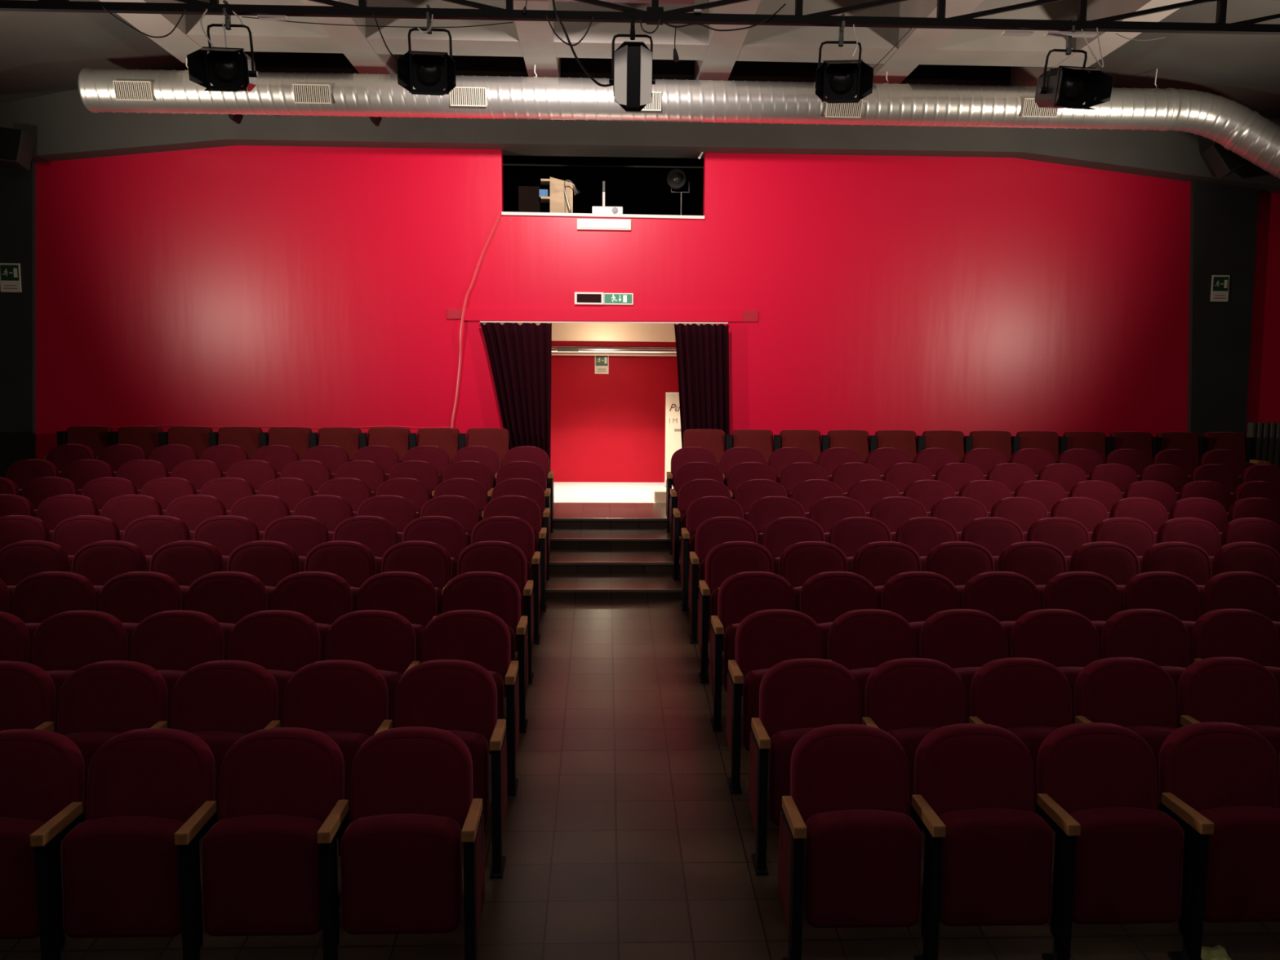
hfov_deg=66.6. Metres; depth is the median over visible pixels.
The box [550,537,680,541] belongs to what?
trim
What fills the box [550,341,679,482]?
wall
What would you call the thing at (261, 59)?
wall
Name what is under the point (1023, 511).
seat
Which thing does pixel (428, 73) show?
spotlight
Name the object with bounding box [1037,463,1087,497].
seat
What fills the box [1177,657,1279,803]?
seat
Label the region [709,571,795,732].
seat
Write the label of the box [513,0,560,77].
trim
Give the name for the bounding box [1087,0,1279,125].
ceiling
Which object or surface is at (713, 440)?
seat
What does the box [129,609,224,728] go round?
seat
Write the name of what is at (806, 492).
seat
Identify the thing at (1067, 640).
seat
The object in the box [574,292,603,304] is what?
display box
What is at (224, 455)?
seat
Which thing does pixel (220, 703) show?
seat
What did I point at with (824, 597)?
seat
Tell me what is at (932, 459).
seat
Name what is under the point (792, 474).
seat
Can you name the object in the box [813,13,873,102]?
spotlight
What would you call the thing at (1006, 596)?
seat
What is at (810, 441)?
seat
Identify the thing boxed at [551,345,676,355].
pipe
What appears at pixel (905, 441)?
seat
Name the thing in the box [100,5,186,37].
power cable
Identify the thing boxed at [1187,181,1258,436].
wall pier
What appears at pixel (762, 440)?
seat
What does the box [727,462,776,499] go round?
seat
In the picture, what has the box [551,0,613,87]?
power cable
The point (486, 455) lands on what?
seat
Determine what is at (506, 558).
seat
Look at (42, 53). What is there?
ceiling
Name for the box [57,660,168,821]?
seat
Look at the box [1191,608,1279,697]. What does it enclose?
seat
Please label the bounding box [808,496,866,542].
seat
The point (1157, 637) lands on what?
seat
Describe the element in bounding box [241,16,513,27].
power cable
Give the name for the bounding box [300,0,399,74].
trim
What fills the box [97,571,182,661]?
seat
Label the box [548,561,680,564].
trim
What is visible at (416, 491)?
seat
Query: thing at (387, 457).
seat
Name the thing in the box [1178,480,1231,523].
seat
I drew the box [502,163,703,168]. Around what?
pipe
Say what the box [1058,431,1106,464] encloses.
seat
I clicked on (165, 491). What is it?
seat
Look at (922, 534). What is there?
seat
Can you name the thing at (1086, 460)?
seat
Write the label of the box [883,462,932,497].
seat
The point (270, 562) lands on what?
seat
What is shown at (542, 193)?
box
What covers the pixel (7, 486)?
seat
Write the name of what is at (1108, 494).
seat
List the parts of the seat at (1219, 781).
armrest, backrest, seat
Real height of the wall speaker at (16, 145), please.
0.439 m
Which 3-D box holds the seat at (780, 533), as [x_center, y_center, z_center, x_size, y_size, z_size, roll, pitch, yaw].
[1.235,0.792,7.835,0.562,0.947,0.442,0,6,-2]
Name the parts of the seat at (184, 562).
seat, backrest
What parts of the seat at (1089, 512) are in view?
seat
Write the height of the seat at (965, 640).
0.947 m
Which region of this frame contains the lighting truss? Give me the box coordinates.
[0,0,1279,37]
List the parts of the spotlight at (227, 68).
barn door, safety wire, barn door, safety wire, barn door, colour frame, barn door, pivot knob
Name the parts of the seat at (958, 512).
seat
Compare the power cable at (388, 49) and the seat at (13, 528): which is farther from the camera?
the seat at (13, 528)
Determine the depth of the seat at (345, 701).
4.86 m
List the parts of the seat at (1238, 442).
backrest, seat, armrest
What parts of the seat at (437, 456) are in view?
seat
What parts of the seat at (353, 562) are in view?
backrest, seat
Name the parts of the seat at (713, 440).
seat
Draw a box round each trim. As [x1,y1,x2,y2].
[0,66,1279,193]
[98,0,244,66]
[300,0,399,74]
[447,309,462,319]
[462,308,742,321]
[482,322,715,342]
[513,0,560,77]
[545,588,688,592]
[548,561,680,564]
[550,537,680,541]
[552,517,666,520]
[693,0,760,80]
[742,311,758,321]
[866,0,983,84]
[1010,0,1191,86]
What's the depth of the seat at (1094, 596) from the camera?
6.50 m
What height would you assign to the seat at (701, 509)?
0.947 m
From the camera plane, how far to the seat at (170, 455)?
10.63 m
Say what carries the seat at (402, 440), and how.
on the floor
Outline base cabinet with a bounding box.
[540,177,573,213]
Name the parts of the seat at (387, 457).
seat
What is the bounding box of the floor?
[0,482,1279,959]
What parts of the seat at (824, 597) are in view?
seat, backrest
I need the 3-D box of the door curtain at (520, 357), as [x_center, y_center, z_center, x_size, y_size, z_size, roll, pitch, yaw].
[-1.499,-0.798,11.812,0.850,2.197,0.125,0,6,-2]
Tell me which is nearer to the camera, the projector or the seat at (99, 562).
the seat at (99, 562)
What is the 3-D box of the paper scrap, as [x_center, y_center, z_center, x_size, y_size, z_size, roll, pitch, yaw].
[2.442,2.022,4.146,0.130,0.028,0.111,0,6,-2]
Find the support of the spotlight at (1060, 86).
hanging from the lighting truss
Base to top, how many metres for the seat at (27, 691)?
0.947 m
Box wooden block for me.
[653,489,666,502]
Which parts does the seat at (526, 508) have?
backrest, seat, armrest, panel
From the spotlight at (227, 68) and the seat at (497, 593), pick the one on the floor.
the seat at (497, 593)
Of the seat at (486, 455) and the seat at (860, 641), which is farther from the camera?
the seat at (486, 455)
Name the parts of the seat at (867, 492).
seat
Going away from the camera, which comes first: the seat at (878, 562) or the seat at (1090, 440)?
the seat at (878, 562)
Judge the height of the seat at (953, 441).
0.961 m
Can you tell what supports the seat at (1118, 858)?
on the floor
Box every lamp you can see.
[564,179,581,213]
[577,218,631,231]
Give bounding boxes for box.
[538,189,548,199]
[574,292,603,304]
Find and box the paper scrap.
[1200,945,1231,959]
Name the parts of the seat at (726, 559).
panel, armrest, seat, backrest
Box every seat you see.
[0,476,19,495]
[0,493,34,516]
[0,515,49,550]
[0,540,69,613]
[0,578,9,613]
[0,611,30,662]
[0,661,55,732]
[0,728,84,959]
[4,458,58,496]
[10,571,96,663]
[21,476,78,517]
[31,610,127,732]
[35,493,98,542]
[44,426,117,460]
[46,444,96,477]
[52,515,120,572]
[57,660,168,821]
[60,459,114,494]
[61,728,217,959]
[71,540,146,611]
[80,476,137,515]
[97,444,146,476]
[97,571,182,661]
[101,494,163,541]
[115,459,168,494]
[116,426,168,459]
[122,515,190,571]
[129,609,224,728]
[140,477,196,515]
[149,444,198,477]
[149,540,223,610]
[165,494,226,540]
[167,426,217,459]
[170,459,223,494]
[170,660,280,821]
[185,571,267,660]
[192,515,259,571]
[199,477,255,515]
[200,444,248,477]
[201,727,349,959]
[217,426,267,460]
[226,460,277,494]
[226,540,300,610]
[227,609,319,727]
[229,494,289,540]
[251,444,299,478]
[258,477,313,515]
[262,515,328,572]
[267,426,317,460]
[271,571,352,661]
[280,460,331,495]
[282,659,392,824]
[293,494,353,541]
[302,444,349,479]
[303,540,376,612]
[316,477,372,516]
[317,426,367,461]
[324,609,419,728]
[333,515,397,573]
[334,460,385,497]
[340,726,484,959]
[352,445,399,480]
[356,495,416,543]
[356,571,436,663]
[367,427,417,462]
[375,478,430,518]
[380,540,451,615]
[388,460,439,498]
[393,659,506,878]
[401,515,466,579]
[403,445,449,484]
[417,427,466,464]
[420,495,479,546]
[421,609,519,795]
[433,478,487,521]
[441,571,528,733]
[442,461,493,503]
[453,445,499,488]
[456,541,533,684]
[466,427,508,467]
[471,515,541,644]
[482,495,546,611]
[491,478,550,579]
[496,461,551,552]
[502,445,554,532]
[666,446,716,533]
[669,462,724,554]
[672,479,730,579]
[680,496,743,611]
[683,429,724,468]
[688,516,758,644]
[697,541,774,683]
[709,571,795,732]
[720,447,765,486]
[725,429,773,465]
[726,608,822,794]
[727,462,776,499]
[734,479,787,520]
[747,496,805,545]
[748,657,860,875]
[762,516,825,574]
[768,447,813,483]
[773,429,821,464]
[777,724,921,959]
[778,541,848,611]
[779,462,828,497]
[791,479,843,518]
[800,571,877,659]
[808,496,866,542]
[817,447,862,481]
[821,430,869,463]
[827,608,915,724]
[828,516,891,572]
[831,462,880,497]
[847,480,899,517]
[852,541,921,609]
[862,657,966,817]
[865,448,911,480]
[869,430,916,462]
[869,496,927,542]
[881,571,959,657]
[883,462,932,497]
[895,516,958,571]
[902,480,955,516]
[910,723,1053,959]
[914,448,959,479]
[916,430,964,462]
[920,608,1008,723]
[924,541,995,608]
[930,497,987,541]
[934,462,984,497]
[958,480,1011,517]
[960,516,1024,571]
[961,448,1007,479]
[962,571,1040,657]
[964,431,1011,462]
[968,657,1071,813]
[986,462,1035,497]
[990,497,1048,542]
[997,541,1067,609]
[1009,448,1055,479]
[1010,608,1099,724]
[1011,431,1058,463]
[1013,480,1066,517]
[1026,517,1089,572]
[1035,722,1183,959]
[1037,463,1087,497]
[1043,571,1121,659]
[1050,497,1107,542]
[1057,448,1103,480]
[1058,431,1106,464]
[1068,480,1122,518]
[1070,541,1139,611]
[1074,657,1177,810]
[1088,463,1137,498]
[1092,517,1155,573]
[1101,608,1190,728]
[1105,431,1152,465]
[1105,448,1151,481]
[1110,497,1168,543]
[1123,571,1201,664]
[1124,480,1177,519]
[1139,463,1189,501]
[1141,542,1212,615]
[1152,431,1199,466]
[1152,448,1198,482]
[1156,517,1220,577]
[1159,721,1279,959]
[1168,497,1227,547]
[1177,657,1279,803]
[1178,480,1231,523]
[1190,463,1239,504]
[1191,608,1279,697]
[1199,431,1270,468]
[1199,448,1245,484]
[1202,571,1279,639]
[1213,542,1279,591]
[1221,517,1279,554]
[1228,497,1279,526]
[1232,480,1279,503]
[1240,464,1279,486]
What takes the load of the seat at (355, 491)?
on the floor
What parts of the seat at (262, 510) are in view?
seat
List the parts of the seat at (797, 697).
panel, armrest, seat, backrest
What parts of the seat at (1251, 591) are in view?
seat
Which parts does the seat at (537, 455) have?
backrest, armrest, panel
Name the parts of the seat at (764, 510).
seat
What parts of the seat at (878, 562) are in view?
seat, backrest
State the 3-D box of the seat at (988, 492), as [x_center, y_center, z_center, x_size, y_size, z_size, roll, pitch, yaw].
[3.350,0.471,9.388,0.562,0.905,0.442,0,6,-2]
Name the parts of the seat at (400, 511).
seat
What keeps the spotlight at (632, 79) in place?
hanging from the lighting truss
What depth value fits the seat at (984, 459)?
10.96 m
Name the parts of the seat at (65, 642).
seat, backrest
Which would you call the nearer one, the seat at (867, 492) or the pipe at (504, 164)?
the seat at (867, 492)
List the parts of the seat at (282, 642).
backrest, seat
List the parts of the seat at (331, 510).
seat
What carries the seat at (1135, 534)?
on the floor
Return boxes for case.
[518,186,541,212]
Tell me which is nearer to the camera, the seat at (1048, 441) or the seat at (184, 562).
the seat at (184, 562)
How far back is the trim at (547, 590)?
8.65 m
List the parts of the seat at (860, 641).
seat, backrest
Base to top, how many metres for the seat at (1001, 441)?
0.961 m
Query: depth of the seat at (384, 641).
5.60 m
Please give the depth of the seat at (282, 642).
5.58 m
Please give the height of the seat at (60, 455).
0.905 m
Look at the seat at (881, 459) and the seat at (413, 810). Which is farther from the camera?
the seat at (881, 459)
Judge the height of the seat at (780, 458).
0.905 m
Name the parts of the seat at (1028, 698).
armrest, backrest, seat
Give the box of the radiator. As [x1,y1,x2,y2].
[1246,422,1279,466]
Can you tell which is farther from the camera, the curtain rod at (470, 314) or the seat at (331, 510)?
the curtain rod at (470, 314)
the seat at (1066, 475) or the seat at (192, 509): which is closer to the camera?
the seat at (192, 509)
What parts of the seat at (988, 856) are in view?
armrest, backrest, seat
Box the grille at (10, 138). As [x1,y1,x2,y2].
[0,127,21,160]
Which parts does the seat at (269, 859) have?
seat, backrest, armrest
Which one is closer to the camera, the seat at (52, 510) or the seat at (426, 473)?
the seat at (52, 510)
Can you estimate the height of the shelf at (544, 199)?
0.028 m
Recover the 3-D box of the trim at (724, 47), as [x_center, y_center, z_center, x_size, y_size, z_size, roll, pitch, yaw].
[0.991,-4.365,5.961,0.330,0.850,10.690,0,6,-2]
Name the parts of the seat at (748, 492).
seat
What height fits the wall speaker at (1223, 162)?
0.484 m
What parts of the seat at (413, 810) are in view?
seat, backrest, armrest, panel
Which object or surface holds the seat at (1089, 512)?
on the floor
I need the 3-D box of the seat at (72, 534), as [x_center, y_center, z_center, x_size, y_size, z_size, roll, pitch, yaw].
[-4.379,0.773,7.628,0.562,0.947,0.442,0,6,-2]
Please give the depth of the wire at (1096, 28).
5.33 m
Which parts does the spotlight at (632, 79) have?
pivot knob, barn door, barn door, barn door, colour frame, barn door, pivot knob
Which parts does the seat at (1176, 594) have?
backrest, seat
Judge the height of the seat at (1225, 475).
0.905 m
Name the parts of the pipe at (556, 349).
rail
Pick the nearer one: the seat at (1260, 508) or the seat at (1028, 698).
the seat at (1028, 698)
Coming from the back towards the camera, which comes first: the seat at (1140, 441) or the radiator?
the radiator
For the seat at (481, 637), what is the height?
0.947 m
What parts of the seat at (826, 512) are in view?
seat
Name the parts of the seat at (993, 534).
seat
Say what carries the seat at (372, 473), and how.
on the floor
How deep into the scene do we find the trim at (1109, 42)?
9.50 m
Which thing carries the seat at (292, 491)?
on the floor
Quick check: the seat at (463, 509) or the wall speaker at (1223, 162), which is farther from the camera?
the wall speaker at (1223, 162)
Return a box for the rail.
[480,320,728,324]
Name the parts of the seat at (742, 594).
panel, armrest, seat, backrest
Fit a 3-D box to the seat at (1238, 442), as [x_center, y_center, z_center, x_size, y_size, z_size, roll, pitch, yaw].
[7.095,-0.086,11.696,0.648,0.961,0.460,0,6,-2]
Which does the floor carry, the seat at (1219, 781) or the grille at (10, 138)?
the seat at (1219, 781)
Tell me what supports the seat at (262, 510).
on the floor
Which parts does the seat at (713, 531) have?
panel, armrest, seat, backrest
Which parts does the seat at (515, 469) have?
backrest, armrest, panel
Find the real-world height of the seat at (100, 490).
0.905 m
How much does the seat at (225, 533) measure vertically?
0.947 m
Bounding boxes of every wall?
[35,145,1279,459]
[244,51,1011,80]
[502,155,703,215]
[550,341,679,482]
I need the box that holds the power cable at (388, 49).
[372,11,396,60]
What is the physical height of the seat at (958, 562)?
0.947 m
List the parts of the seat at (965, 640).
backrest, seat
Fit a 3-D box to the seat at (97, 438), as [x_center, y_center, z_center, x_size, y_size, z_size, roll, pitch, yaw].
[-6.397,-0.132,11.198,0.648,0.961,0.460,0,6,-2]
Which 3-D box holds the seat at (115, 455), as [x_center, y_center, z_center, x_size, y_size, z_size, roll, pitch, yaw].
[-5.633,0.079,10.527,0.562,0.905,0.442,0,6,-2]
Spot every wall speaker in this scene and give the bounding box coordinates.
[0,127,35,170]
[1202,142,1248,179]
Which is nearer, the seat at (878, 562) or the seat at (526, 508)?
the seat at (878, 562)
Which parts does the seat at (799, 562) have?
seat, backrest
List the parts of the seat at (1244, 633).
backrest, seat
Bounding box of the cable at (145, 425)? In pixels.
[111,425,450,428]
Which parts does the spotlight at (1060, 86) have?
pivot knob, barn door, colour frame, barn door, barn door, barn door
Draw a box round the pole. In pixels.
[602,181,604,206]
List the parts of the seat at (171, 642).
seat, backrest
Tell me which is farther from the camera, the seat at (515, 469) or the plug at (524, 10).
the seat at (515, 469)
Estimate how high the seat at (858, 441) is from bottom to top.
0.961 m
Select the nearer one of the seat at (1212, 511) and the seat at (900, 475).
the seat at (1212, 511)
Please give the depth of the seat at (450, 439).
11.42 m
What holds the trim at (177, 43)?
attached to the wall at (261, 59)
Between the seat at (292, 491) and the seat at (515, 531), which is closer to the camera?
the seat at (515, 531)
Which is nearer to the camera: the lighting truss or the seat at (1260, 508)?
the lighting truss
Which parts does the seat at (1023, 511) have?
seat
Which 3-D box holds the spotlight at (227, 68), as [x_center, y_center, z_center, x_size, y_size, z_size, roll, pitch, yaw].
[-2.194,-2.299,5.220,0.301,0.506,0.413,0,6,-2]
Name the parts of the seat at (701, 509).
panel, armrest, seat, backrest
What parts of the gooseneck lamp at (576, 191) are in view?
lamp shade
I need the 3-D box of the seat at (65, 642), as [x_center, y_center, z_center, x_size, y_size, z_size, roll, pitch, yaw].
[-3.181,1.243,5.457,0.562,0.947,0.442,0,6,-2]
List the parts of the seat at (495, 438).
seat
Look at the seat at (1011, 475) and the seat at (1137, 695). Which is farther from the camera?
the seat at (1011, 475)
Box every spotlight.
[186,0,257,92]
[396,4,456,95]
[608,8,655,111]
[666,168,689,215]
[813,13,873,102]
[1034,17,1114,110]
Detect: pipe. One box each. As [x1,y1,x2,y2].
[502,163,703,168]
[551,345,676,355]
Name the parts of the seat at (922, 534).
seat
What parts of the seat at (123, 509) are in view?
seat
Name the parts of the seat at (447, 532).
backrest, seat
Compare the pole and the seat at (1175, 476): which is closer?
the seat at (1175, 476)
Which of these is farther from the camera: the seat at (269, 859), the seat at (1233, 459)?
the seat at (1233, 459)
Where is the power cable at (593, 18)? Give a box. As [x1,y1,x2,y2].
[545,14,594,46]
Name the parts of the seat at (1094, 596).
backrest, seat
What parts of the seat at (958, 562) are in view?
seat, backrest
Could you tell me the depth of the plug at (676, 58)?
5.26 m
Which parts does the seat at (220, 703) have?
seat, backrest, armrest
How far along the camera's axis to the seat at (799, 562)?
7.18 m
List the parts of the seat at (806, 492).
seat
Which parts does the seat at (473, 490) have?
seat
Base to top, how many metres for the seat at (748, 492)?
0.905 m
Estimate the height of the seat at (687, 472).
0.905 m
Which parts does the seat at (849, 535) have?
seat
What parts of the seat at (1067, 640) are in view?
backrest, seat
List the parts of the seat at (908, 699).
armrest, seat, backrest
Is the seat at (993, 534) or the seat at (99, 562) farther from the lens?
the seat at (993, 534)
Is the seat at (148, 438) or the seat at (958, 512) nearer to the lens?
the seat at (958, 512)
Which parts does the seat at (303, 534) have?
seat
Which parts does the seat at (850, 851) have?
panel, armrest, backrest, seat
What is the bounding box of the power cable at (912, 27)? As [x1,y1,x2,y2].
[873,26,912,68]
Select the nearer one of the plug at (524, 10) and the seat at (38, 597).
the plug at (524, 10)
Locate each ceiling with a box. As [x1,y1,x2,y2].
[0,0,187,102]
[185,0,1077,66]
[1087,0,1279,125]
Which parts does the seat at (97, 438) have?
backrest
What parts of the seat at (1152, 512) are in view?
seat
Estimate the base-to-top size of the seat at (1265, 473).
0.905 m
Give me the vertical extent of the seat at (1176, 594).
0.947 m
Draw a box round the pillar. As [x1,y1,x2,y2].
[0,161,35,477]
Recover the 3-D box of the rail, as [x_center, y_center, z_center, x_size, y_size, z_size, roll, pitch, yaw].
[-0.429,-1.907,11.787,3.000,0.029,0.016,0,6,-2]
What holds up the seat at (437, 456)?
on the floor
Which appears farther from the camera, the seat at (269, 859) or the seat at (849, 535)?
the seat at (849, 535)
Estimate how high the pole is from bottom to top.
0.460 m
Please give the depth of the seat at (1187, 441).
11.75 m
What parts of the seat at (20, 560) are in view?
seat, backrest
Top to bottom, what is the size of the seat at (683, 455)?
0.905 m
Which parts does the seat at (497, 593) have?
backrest, seat, armrest, panel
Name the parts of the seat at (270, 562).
backrest, seat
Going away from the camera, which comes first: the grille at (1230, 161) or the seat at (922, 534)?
the seat at (922, 534)
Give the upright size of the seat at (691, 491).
0.905 m
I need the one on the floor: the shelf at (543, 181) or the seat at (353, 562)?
the seat at (353, 562)
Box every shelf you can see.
[540,178,550,185]
[540,196,550,203]
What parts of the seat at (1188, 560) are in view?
backrest, seat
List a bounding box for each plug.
[522,0,527,13]
[673,27,679,62]
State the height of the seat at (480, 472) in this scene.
0.905 m
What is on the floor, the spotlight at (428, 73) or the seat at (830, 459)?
the seat at (830, 459)
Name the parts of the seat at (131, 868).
seat, backrest, armrest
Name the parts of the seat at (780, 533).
seat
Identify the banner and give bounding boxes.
[663,392,681,486]
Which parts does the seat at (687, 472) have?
panel, armrest, seat, backrest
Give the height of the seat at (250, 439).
0.961 m
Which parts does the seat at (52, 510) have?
seat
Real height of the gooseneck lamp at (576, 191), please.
0.756 m
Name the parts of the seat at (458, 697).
backrest, seat, armrest, panel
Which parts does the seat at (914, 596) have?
seat, backrest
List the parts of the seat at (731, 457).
seat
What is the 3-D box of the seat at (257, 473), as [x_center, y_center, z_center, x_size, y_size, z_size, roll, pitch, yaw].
[-3.951,0.266,9.854,0.562,0.905,0.442,0,6,-2]
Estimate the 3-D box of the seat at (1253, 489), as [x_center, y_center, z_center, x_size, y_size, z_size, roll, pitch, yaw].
[6.122,0.481,9.490,0.610,0.905,0.442,0,6,-2]
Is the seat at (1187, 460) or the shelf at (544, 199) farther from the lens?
the shelf at (544, 199)
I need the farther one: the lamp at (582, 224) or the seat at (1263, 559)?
the lamp at (582, 224)
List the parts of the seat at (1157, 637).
backrest, seat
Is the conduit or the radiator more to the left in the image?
the conduit
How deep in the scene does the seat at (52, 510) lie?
8.43 m
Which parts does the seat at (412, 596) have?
backrest, seat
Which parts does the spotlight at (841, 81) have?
barn door, barn door, colour frame, barn door, barn door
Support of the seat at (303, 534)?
on the floor
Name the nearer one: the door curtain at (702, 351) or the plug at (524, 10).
the plug at (524, 10)
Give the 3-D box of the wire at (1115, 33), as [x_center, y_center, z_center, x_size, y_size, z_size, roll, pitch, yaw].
[2.752,-2.437,5.358,0.281,0.037,0.004,0,6,-2]
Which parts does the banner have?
rail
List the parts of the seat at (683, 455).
panel, armrest, backrest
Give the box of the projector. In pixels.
[591,206,622,213]
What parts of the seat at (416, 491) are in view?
seat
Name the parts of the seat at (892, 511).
seat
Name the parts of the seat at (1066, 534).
seat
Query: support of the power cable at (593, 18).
hanging from the lighting truss
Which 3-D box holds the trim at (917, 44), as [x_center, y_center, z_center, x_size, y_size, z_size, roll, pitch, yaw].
[2.914,-4.358,6.032,0.360,0.850,10.690,0,6,-2]
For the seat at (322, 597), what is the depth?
6.32 m
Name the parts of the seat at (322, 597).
backrest, seat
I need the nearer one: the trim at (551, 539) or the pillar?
the trim at (551, 539)
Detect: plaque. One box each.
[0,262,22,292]
[595,353,608,373]
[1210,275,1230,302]
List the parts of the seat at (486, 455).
seat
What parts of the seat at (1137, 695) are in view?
armrest, backrest, seat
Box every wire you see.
[232,10,242,24]
[852,24,857,56]
[1080,27,1103,67]
[1115,33,1165,40]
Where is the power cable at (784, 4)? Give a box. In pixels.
[659,3,786,31]
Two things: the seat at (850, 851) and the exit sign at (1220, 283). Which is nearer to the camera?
the seat at (850, 851)
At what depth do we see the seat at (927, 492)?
9.45 m
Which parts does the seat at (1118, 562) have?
backrest, seat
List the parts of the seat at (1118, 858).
armrest, backrest, seat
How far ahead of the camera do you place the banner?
14.02 m
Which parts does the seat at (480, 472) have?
armrest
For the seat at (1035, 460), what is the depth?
10.98 m
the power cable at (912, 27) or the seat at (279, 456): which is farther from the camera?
the seat at (279, 456)
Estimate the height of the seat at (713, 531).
0.947 m
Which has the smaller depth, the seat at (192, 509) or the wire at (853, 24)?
the wire at (853, 24)
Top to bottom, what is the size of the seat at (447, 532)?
0.947 m
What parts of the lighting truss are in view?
post, tape strip, post, post, post, joint plate, post, post, tape strip, tape strip, post, post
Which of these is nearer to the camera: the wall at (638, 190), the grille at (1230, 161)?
the grille at (1230, 161)
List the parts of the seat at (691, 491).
panel, armrest, seat, backrest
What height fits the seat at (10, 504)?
0.947 m
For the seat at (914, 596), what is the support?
on the floor
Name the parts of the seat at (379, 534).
seat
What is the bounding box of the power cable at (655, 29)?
[639,18,659,33]
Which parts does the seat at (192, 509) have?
seat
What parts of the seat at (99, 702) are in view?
seat, backrest, armrest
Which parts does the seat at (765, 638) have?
panel, armrest, seat, backrest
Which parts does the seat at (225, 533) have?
seat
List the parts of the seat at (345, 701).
backrest, seat, armrest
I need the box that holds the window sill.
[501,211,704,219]
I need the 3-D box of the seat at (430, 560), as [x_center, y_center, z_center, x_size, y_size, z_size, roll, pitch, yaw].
[-1.607,0.938,6.992,0.562,0.947,0.442,0,6,-2]
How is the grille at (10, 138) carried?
attached to the wall speaker at (16, 145)
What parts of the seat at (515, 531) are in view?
backrest, seat, armrest, panel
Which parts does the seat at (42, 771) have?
seat, backrest, armrest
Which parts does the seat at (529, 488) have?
backrest, armrest, panel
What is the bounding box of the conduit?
[450,213,501,427]
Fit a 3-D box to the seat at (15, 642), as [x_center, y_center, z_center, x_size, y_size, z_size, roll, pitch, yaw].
[-3.730,1.241,5.437,0.562,0.947,0.442,0,6,-2]
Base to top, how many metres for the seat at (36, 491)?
0.905 m
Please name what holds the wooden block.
on the floor
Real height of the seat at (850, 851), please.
0.947 m
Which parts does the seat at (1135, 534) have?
backrest, seat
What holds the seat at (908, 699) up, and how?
on the floor
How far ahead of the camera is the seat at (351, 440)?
11.38 m
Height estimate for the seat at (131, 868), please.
0.947 m
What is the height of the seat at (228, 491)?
0.905 m
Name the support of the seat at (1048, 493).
on the floor
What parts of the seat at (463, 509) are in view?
seat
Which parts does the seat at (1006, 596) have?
backrest, seat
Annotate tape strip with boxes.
[693,8,701,13]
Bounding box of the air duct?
[78,57,1279,178]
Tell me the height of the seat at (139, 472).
0.905 m
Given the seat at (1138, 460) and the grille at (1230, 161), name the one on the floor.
the seat at (1138, 460)
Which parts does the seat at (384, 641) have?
backrest, seat, armrest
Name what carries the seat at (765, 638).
on the floor
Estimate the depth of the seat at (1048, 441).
11.69 m
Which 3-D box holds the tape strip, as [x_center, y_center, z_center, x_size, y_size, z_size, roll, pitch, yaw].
[0.310,-2.525,5.245,0.040,0.014,0.021,0,6,-2]
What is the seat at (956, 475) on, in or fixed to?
on the floor
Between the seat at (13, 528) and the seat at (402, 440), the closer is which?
the seat at (13, 528)
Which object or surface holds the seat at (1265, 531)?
on the floor
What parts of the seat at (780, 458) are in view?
seat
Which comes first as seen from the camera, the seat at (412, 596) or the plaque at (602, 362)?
the seat at (412, 596)
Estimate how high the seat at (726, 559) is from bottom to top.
0.947 m
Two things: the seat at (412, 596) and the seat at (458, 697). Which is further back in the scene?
the seat at (412, 596)
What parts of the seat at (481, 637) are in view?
backrest, seat, armrest, panel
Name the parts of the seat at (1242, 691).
armrest, backrest, seat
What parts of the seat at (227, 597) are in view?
backrest, seat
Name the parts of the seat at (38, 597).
seat, backrest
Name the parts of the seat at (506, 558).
backrest, seat, armrest, panel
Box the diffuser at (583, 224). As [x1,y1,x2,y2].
[579,220,628,228]
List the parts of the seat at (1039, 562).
backrest, seat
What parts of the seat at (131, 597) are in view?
seat, backrest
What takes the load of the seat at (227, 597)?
on the floor
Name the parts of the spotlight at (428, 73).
barn door, safety wire, barn door, colour frame, barn door, barn door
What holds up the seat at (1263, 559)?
on the floor
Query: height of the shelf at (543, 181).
0.028 m
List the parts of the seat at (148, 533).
seat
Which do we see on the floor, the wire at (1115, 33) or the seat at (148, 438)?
the seat at (148, 438)
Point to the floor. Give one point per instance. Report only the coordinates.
(625, 836)
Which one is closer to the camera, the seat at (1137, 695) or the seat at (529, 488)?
the seat at (1137, 695)
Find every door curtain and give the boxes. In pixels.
[480,322,551,488]
[674,323,729,451]
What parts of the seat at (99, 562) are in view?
seat, backrest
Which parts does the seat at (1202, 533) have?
backrest, seat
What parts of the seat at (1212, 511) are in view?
backrest, seat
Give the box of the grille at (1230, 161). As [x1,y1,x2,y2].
[1213,143,1247,170]
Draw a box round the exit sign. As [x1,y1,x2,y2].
[604,293,633,305]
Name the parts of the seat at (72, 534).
seat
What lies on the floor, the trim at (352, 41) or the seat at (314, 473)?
the seat at (314, 473)
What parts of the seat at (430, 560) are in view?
backrest, seat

